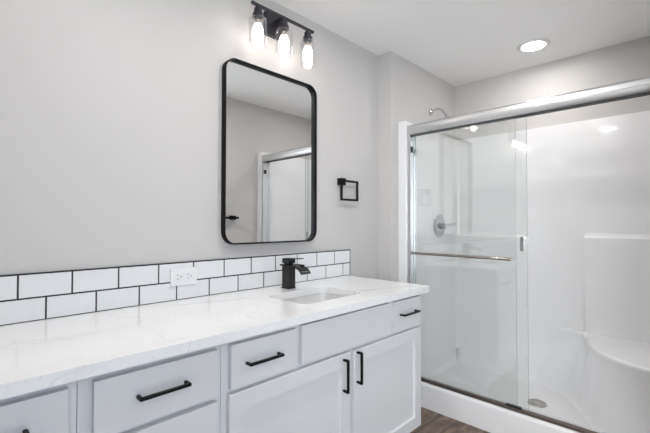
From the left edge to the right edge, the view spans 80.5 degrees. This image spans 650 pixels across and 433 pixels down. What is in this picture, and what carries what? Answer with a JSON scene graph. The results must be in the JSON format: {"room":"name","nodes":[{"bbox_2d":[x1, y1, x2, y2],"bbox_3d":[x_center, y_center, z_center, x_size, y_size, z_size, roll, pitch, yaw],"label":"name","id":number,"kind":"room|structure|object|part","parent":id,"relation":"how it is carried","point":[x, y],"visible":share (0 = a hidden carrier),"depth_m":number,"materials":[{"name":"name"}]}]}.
{"room":"bathroom","nodes":[
{"label":"bathroom","id":0,"kind":"room"},
{"bbox_2d":[0,0,378,278],"bbox_3d":[-0.671,0.042,1.703,0.100,2.400,2.900,-1,-1,44],"label":"wall","id":1,"kind":"structure","parent":0,"point":[111,110],"depth_m":1.57,"materials":[{"name":"grey paint"}]},
{"bbox_2d":[0,249,349,325],"bbox_3d":[-0.707,0.279,1.583,0.010,0.162,2.481,-1,-1,44],"label":"backsplash","id":2,"kind":"structure","parent":1,"relation":"attached to","point":[25,297],"depth_m":1.53,"materials":[{"name":"white tile"}]},
{"bbox_3d":[-0.707,0.279,1.583,0.010,0.162,2.481,-1,-1,44],"label":"edge trim","id":3,"kind":"part","parent":2,"relation":"part of","materials":[{"name":"black"}]},
{"bbox_2d":[170,267,196,285],"bbox_3d":[-0.613,0.262,1.668,0.008,0.073,0.118,-1,-1,44],"label":"electrical outlet","id":4,"kind":"object","parent":2,"relation":"attached to","point":[178,276],"visible":1,"depth_m":1.66,"materials":[{"name":"white plastic"}]},
{"bbox_2d":[175,273,182,280],"bbox_3d":[-0.628,0.262,1.649,0.002,0.030,0.033,-1,-1,44],"label":"receptacle","id":5,"kind":"object","parent":4,"relation":"attached to","point":[178,276],"depth_m":1.65,"materials":[{"name":"grey plastic"}]},
{"bbox_2d":[186,272,192,279],"bbox_3d":[-0.594,0.262,1.683,0.002,0.030,0.033,-1,-1,44],"label":"receptacle","id":6,"kind":"object","parent":4,"relation":"attached to","point":[189,275],"depth_m":1.68,"materials":[{"name":"grey plastic"}]},
{"bbox_2d":[221,58,316,244],"bbox_3d":[-0.269,-0.308,2.024,0.033,0.896,0.603,-1,-1,44],"label":"wall mirror","id":7,"kind":"object","parent":1,"relation":"attached to","point":[269,135],"visible":1,"depth_m":2.00,"materials":[{"name":"black mirror"}]},
{"bbox_2d":[248,0,315,65],"bbox_3d":[-0.230,-0.943,1.992,0.149,0.250,0.419,-1,-1,44],"label":"vanity light","id":8,"kind":"object","parent":1,"relation":"attached to","point":[276,27],"visible":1,"depth_m":1.98,"materials":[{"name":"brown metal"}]},
{"bbox_3d":[-0.324,-0.891,1.853,0.090,0.140,0.090,-1,-1,44],"label":"lamp shade","id":9,"kind":"part","parent":8,"relation":"part of","materials":[{"name":"clear glass"}]},
{"bbox_2d":[252,5,263,19],"bbox_3d":[-0.324,-0.981,1.854,0.055,0.061,0.055,-1,-1,44],"label":"socket","id":10,"kind":"object","parent":8,"relation":"attached to","point":[257,14],"depth_m":1.84,"materials":[{"name":"brown metal"}]},
{"bbox_3d":[-0.324,-0.881,1.852,0.054,0.091,0.054,-1,-1,44],"label":"bulb","id":11,"kind":"part","parent":8,"relation":"part of","materials":[{"name":"white glass"}]},
{"bbox_3d":[-0.233,-1.017,2.004,0.079,0.020,0.020,-1,-1,44],"label":"arm","id":12,"kind":"part","parent":8,"relation":"part of","materials":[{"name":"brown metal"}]},
{"bbox_2d":[279,18,288,32],"bbox_3d":[-0.210,-0.978,1.970,0.055,0.061,0.055,-1,-1,44],"label":"socket","id":13,"kind":"object","parent":8,"relation":"attached to","point":[283,27],"depth_m":1.96,"materials":[{"name":"brown metal"}]},
{"bbox_3d":[-0.211,-0.879,1.968,0.054,0.091,0.054,-1,-1,44],"label":"bulb","id":14,"kind":"part","parent":8,"relation":"part of","materials":[{"name":"white glass"}]},
{"bbox_3d":[-0.094,-0.887,2.088,0.090,0.140,0.090,-1,-1,44],"label":"lamp shade","id":15,"kind":"part","parent":8,"relation":"part of","materials":[{"name":"clear glass"}]},
{"bbox_2d":[303,30,312,42],"bbox_3d":[-0.094,-0.976,2.090,0.055,0.061,0.055,-1,-1,44],"label":"socket","id":16,"kind":"object","parent":8,"relation":"attached to","point":[307,38],"depth_m":2.07,"materials":[{"name":"brown metal"}]},
{"bbox_3d":[-0.094,-0.877,2.088,0.054,0.091,0.054,-1,-1,44],"label":"bulb","id":17,"kind":"part","parent":8,"relation":"part of","materials":[{"name":"white glass"}]},
{"bbox_2d":[337,178,357,200],"bbox_3d":[0.147,-0.166,2.448,0.036,0.139,0.168,-1,-1,44],"label":"towel ring","id":18,"kind":"object","parent":1,"relation":"attached to","point":[340,181],"visible":1,"depth_m":2.40,"materials":[{"name":"black metal"}]},
{"bbox_3d":[0.104,-0.215,2.403,0.036,0.043,0.042,-1,-1,44],"label":"mounting post","id":19,"kind":"part","parent":18,"relation":"part of","materials":[{"name":"black metal"}]},
{"bbox_2d":[378,51,454,281],"bbox_3d":[0.764,0.069,3.096,0.208,2.400,1.100,-1,-1,44],"label":"wall","id":20,"kind":"structure","parent":0,"point":[407,91],"depth_m":2.69,"materials":[{"name":"grey paint"}]},
{"bbox_2d":[429,108,448,117],"bbox_3d":[0.906,-0.772,2.967,0.193,0.157,0.076,-1,-1,44],"label":"showerhead","id":21,"kind":"object","parent":20,"relation":"attached to","point":[431,111],"visible":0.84,"depth_m":2.99,"materials":[{"name":"silver metal"}]},
{"bbox_3d":[0.886,-0.804,2.987,0.136,0.080,0.017,-1,-1,44],"label":"arm","id":22,"kind":"part","parent":21,"relation":"part of","materials":[{"name":"silver metal"}]},
{"bbox_2d":[410,118,516,325],"bbox_3d":[0.829,0.268,2.387,0.662,1.648,0.054,-1,-1,44],"label":"shower glass door","id":23,"kind":"structure","parent":20,"relation":"attached to","point":[413,252],"depth_m":2.38,"materials":[{"name":"silver"}]},
{"bbox_2d":[415,117,528,410],"bbox_3d":[0.878,0.269,2.398,0.713,1.648,0.009,-1,-1,44],"label":"shower glass door","id":24,"kind":"structure","parent":20,"relation":"attached to","point":[521,238],"depth_m":2.17,"materials":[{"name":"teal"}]},
{"bbox_3d":[1.112,0.158,2.168,0.018,0.080,0.003,-1,-1,44],"label":"finger pull","id":25,"kind":"part","parent":24,"relation":"part of","materials":[{"name":"silver metal"}]},
{"bbox_2d":[406,76,649,432],"bbox_3d":[1.079,0.228,2.205,1.357,1.734,0.088,-1,-1,44],"label":"shower door frame","id":26,"kind":"object","parent":20,"relation":"attached to","point":[640,87],"visible":0.7,"depth_m":2.22,"materials":[{"name":"silver metal"}]},
{"bbox_2d":[410,407,489,432],"bbox_3d":[0.298,1.265,1.501,1.740,0.050,4.000,-1,-1,44],"label":"floor","id":27,"kind":"structure","parent":0,"point":[431,421],"depth_m":2.30,"materials":[{"name":"brown wood"}]},
{"bbox_2d":[0,381,76,432],"bbox_3d":[-0.885,0.805,0.958,0.592,0.844,0.336,-1,-1,44],"label":"vanity cabinet","id":28,"kind":"object","parent":27,"relation":"on","point":[52,409],"visible":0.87,"depth_m":0.85,"materials":[{"name":"white paint"}]},
{"bbox_2d":[76,345,219,432],"bbox_3d":[-0.633,0.811,1.216,0.592,0.844,0.381,-1,-1,44],"label":"vanity cabinet","id":29,"kind":"object","parent":27,"relation":"on","point":[179,393],"visible":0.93,"depth_m":1.03,"materials":[{"name":"white paint"}]},
{"bbox_3d":[-0.429,0.468,1.030,0.031,0.011,0.139,-1,-1,44],"label":"handle","id":30,"kind":"part","parent":29,"relation":"part of","materials":[{"name":"black metal"}]},
{"bbox_3d":[-0.447,0.682,1.044,0.019,0.247,0.331,-1,-1,44],"label":"drawer","id":31,"kind":"part","parent":29,"relation":"part of","materials":[{"name":"white paint"}]},
{"bbox_2d":[220,295,420,432],"bbox_3d":[-0.089,0.821,1.774,0.592,0.844,1.173,-1,-1,44],"label":"vanity cabinet","id":32,"kind":"object","parent":27,"relation":"on","point":[357,371],"visible":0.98,"depth_m":1.52,"materials":[{"name":"white paint"}]},
{"bbox_2d":[0,275,428,399],"bbox_3d":[-0.512,0.372,1.365,0.591,0.031,2.446,-1,-1,44],"label":"countertop","id":33,"kind":"structure","parent":32,"relation":"on","point":[37,355],"depth_m":1.23,"materials":[{"name":"white stone"}]},
{"bbox_2d":[280,258,310,288],"bbox_3d":[-0.150,0.288,1.927,0.166,0.157,0.062,-1,-1,44],"label":"faucet","id":34,"kind":"object","parent":33,"relation":"on","point":[288,268],"visible":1,"depth_m":1.94,"materials":[{"name":"black metal"}]},
{"bbox_3d":[-0.150,0.266,1.928,0.166,0.040,0.062,-1,-1,44],"label":"spout","id":35,"kind":"part","parent":34,"relation":"part of","materials":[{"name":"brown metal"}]},
{"bbox_2d":[283,293,345,303],"bbox_3d":[-0.045,0.467,1.785,0.316,0.142,0.429,-1,-1,44],"label":"sink","id":36,"kind":"object","parent":33,"relation":"in","point":[318,297],"visible":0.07,"depth_m":1.96,"materials":[{"name":"white ceramic"}]},
{"bbox_3d":[-0.204,0.474,1.296,0.019,0.138,0.268,-1,-1,44],"label":"drawer","id":37,"kind":"part","parent":32,"relation":"part of","materials":[{"name":"white paint"}]},
{"bbox_3d":[-0.196,0.472,1.268,0.031,0.011,0.140,-1,-1,44],"label":"handle","id":38,"kind":"part","parent":32,"relation":"part of","materials":[{"name":"black metal"}]},
{"bbox_3d":[-0.101,0.816,1.395,0.019,0.512,0.574,-1,-1,44],"label":"door","id":39,"kind":"part","parent":32,"relation":"part of","materials":[{"name":"white paint"}]},
{"bbox_3d":[0.086,0.648,1.554,0.031,0.135,0.008,-1,-1,44],"label":"handle","id":40,"kind":"part","parent":32,"relation":"part of","materials":[{"name":"black metal"}]},
{"bbox_3d":[0.147,0.640,1.617,0.031,0.135,0.008,-1,-1,44],"label":"handle","id":41,"kind":"part","parent":32,"relation":"part of","materials":[{"name":"black metal"}]},
{"bbox_3d":[0.304,0.826,1.811,0.019,0.509,0.540,-1,-1,44],"label":"door","id":42,"kind":"part","parent":32,"relation":"part of","materials":[{"name":"white paint"}]},
{"bbox_3d":[0.409,0.485,1.923,0.019,0.144,0.239,-1,-1,44],"label":"drawer","id":43,"kind":"part","parent":32,"relation":"part of","materials":[{"name":"white paint"}]},
{"bbox_3d":[0.423,0.480,1.903,0.031,0.011,0.145,-1,-1,44],"label":"handle","id":44,"kind":"part","parent":32,"relation":"part of","materials":[{"name":"black metal"}]},
{"bbox_2d":[398,110,649,432],"bbox_3d":[1.343,0.298,2.480,1.476,1.922,0.884,-1,-1,44],"label":"shower surround","id":45,"kind":"object","parent":27,"relation":"on","point":[581,200],"visible":0.98,"depth_m":2.75,"materials":[{"name":"white plastic"}]},
{"bbox_2d":[434,215,456,236],"bbox_3d":[0.965,0.079,3.069,0.074,0.180,0.259,-1,-1,44],"label":"shower valve","id":46,"kind":"object","parent":45,"relation":"attached to","point":[440,225],"visible":1,"depth_m":3.03,"materials":[{"name":"silver metal"}]},
{"bbox_2d":[527,399,546,407],"bbox_3d":[1.379,1.216,2.498,0.116,0.008,0.116,-1,-1,44],"label":"shower drain","id":47,"kind":"object","parent":45,"relation":"in","point":[534,402],"visible":0.98,"depth_m":2.48,"materials":[{"name":"silver metal"}]},
{"bbox_3d":[1.637,1.001,2.332,0.843,0.440,0.641,-1,-1,44],"label":"seat","id":48,"kind":"part","parent":45,"relation":"part of","materials":[{"name":"white plastic"}]},
{"bbox_3d":[1.959,0.456,2.436,0.515,0.686,0.065,-1,-1,44],"label":"seat panel","id":49,"kind":"part","parent":45,"relation":"part of","materials":[{"name":"white plastic"}]},
{"bbox_2d":[272,0,649,86],"bbox_3d":[0.301,-1.185,1.546,1.740,0.050,4.000,-1,-1,44],"label":"ceiling","id":50,"kind":"structure","parent":0,"point":[458,42],"depth_m":2.33,"materials":[{"name":"white paint"}]},
{"bbox_2d":[517,38,550,51],"bbox_3d":[1.389,-1.134,2.559,0.200,0.010,0.200,-1,-1,44],"label":"recessed light","id":51,"kind":"object","parent":50,"relation":"in","point":[535,44],"visible":1,"depth_m":2.54,"materials":[{"name":"white paint"}]},
{"bbox_2d":[455,36,649,139],"bbox_3d":[1.702,0.066,2.851,1.477,2.400,0.140,-1,-1,44],"label":"wall","id":52,"kind":"structure","parent":0,"point":[630,60],"depth_m":2.78,"materials":[{"name":"grey paint"}]}
]}

